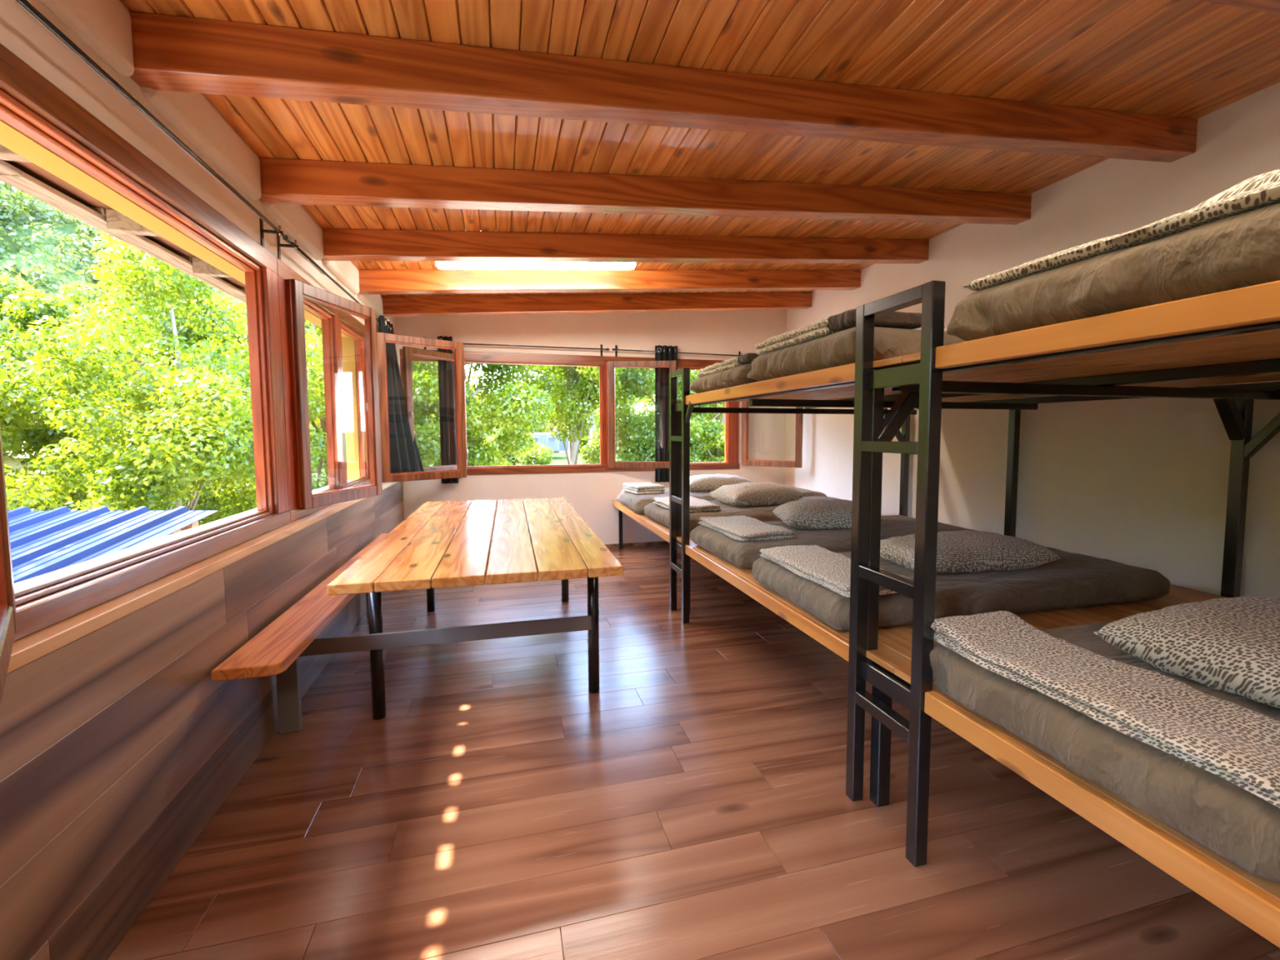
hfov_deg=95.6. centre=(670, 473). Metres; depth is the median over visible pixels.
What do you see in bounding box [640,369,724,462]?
leafy tree
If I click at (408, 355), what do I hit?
window
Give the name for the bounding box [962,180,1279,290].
folded blanket
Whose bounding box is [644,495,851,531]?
mattress
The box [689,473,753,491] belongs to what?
pillow
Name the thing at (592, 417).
tree
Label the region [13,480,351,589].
trim
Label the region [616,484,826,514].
mattress
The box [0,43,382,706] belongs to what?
window
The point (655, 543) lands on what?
baseboard
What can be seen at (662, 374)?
curtain
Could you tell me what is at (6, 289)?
leafy tree
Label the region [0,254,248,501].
leafy tree
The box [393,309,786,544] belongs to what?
wall
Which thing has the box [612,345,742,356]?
curtain rod
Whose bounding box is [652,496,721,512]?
folded blanket
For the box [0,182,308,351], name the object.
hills
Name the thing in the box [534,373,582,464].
tree
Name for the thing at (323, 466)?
leafy tree
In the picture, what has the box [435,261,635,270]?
fluorescent light
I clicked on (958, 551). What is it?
pillow
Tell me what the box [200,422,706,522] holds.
lawn
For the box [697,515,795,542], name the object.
folded blanket
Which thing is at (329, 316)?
window
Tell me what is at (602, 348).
curtain rod
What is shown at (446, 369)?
curtain
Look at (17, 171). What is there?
eave
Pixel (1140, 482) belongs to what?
wall
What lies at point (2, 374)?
leafy tree
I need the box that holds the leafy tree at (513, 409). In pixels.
[412,361,554,466]
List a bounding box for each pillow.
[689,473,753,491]
[708,481,804,506]
[772,498,882,528]
[880,529,1062,573]
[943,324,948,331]
[1093,595,1279,708]
[1190,168,1279,209]
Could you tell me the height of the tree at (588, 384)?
8.726 m
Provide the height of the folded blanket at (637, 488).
0.083 m
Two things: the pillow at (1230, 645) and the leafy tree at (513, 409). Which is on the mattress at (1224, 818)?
the pillow at (1230, 645)
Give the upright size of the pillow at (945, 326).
0.127 m
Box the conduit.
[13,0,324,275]
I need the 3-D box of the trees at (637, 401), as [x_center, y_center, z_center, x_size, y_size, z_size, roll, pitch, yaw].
[-3.796,-3.207,14.296,123.313,17.448,134.561,-1,4,-16]
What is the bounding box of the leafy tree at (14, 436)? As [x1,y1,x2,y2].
[0,289,187,511]
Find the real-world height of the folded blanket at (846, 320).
0.071 m
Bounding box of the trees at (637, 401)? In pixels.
[120,352,722,451]
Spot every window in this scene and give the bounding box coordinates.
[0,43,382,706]
[276,257,345,522]
[337,310,466,488]
[400,346,675,475]
[604,355,803,471]
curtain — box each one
[378,315,424,473]
[437,335,458,484]
[654,345,677,482]
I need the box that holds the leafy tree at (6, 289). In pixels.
[0,274,170,506]
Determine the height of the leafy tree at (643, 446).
8.541 m
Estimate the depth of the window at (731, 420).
6.72 m
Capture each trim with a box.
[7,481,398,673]
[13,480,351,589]
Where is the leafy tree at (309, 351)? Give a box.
[306,328,440,459]
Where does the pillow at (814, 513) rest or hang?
on the mattress at (741, 554)
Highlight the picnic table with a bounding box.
[211,497,622,733]
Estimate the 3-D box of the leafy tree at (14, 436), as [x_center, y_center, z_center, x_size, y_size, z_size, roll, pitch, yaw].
[-11.820,0.085,9.872,5.018,6.868,5.451,0,4,5]
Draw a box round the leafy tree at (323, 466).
[128,299,325,518]
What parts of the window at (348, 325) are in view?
sill rail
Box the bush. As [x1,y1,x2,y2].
[479,423,554,465]
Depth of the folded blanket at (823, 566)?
2.57 m
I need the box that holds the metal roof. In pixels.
[7,506,217,583]
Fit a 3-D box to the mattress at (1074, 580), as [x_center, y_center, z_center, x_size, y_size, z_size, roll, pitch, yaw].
[1.336,0.491,2.789,1.754,0.148,0.891,-1,4,-15]
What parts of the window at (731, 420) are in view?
sill rail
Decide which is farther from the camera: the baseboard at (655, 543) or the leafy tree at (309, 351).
the leafy tree at (309, 351)
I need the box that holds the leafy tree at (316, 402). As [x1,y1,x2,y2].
[189,314,439,523]
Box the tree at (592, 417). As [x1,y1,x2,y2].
[560,367,639,462]
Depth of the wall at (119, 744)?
1.65 m
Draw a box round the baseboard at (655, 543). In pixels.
[604,541,669,548]
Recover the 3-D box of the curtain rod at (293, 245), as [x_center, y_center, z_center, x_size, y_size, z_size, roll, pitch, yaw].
[-2.245,-1.203,4.105,0.088,0.135,2.850,-1,4,-16]
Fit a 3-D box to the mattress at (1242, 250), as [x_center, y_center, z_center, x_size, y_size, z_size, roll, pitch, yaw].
[1.812,-0.417,1.418,1.983,0.150,1.004,-1,4,-16]
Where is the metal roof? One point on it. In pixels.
(42, 542)
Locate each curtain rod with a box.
[16,0,289,247]
[276,234,394,333]
[423,337,609,355]
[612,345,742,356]
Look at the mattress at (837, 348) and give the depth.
2.16 m
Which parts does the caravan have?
pane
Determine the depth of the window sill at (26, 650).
1.62 m
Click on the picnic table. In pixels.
(460, 543)
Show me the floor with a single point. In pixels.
(695, 805)
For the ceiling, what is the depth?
2.45 m
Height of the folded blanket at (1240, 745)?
0.069 m
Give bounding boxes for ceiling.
[120,0,1279,316]
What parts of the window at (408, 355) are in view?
sill rail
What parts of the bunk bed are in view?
leg, rail, rail, post, leg, rail, cross rail, post, leg, rail, cross rail, rail, post, rail, post, rail, cross rail, rail, post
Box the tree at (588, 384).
[508,364,637,464]
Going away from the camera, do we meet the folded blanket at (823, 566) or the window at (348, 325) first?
the folded blanket at (823, 566)
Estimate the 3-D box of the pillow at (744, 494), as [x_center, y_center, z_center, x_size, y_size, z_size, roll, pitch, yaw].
[0.750,0.171,5.053,0.720,0.184,0.440,-2,5,-26]
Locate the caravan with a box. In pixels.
[524,432,568,453]
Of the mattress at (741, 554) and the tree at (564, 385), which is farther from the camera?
the tree at (564, 385)
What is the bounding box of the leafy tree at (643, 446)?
[578,368,710,464]
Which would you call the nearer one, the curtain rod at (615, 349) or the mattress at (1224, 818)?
the mattress at (1224, 818)
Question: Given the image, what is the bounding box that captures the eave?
[0,144,246,303]
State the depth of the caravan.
52.94 m
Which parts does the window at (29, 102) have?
sill rail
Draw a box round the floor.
[106,544,1279,959]
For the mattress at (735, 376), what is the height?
0.127 m
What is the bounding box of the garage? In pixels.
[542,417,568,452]
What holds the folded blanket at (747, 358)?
on the mattress at (735, 376)
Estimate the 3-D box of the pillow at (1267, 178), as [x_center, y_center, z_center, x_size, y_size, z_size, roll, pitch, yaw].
[1.383,-0.546,1.010,0.460,0.136,0.620,-1,4,-12]
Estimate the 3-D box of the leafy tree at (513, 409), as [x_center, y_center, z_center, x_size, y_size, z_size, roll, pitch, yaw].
[-5.019,-0.627,13.723,3.788,7.712,4.566,-4,6,-44]
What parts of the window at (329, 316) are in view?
sill rail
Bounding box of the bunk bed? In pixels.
[613,280,1279,947]
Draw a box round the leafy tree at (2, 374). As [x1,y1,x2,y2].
[0,359,7,379]
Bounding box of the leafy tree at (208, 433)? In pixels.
[4,231,323,531]
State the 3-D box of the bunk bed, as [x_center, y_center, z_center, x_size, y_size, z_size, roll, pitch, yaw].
[1.321,0.197,3.442,2.109,1.731,6.931,-1,4,-16]
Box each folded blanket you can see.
[622,482,665,494]
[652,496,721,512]
[696,352,759,377]
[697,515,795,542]
[754,308,921,355]
[757,545,911,598]
[930,610,1279,808]
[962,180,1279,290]
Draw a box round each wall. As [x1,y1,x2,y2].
[0,0,404,959]
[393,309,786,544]
[784,81,1279,597]
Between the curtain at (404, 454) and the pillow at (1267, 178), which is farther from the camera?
the curtain at (404, 454)
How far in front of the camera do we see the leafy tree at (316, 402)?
11.42 m
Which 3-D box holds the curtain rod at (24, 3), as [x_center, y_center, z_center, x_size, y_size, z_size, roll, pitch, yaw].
[-1.571,-1.037,1.786,0.088,0.135,2.030,-1,4,-16]
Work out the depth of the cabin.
21.10 m
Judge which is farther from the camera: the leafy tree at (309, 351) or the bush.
the bush
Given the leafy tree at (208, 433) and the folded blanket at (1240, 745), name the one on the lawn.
the leafy tree at (208, 433)
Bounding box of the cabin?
[3,441,191,511]
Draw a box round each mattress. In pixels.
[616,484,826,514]
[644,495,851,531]
[688,364,757,393]
[690,515,977,568]
[746,326,965,382]
[751,546,1170,630]
[929,620,1279,883]
[946,202,1279,341]

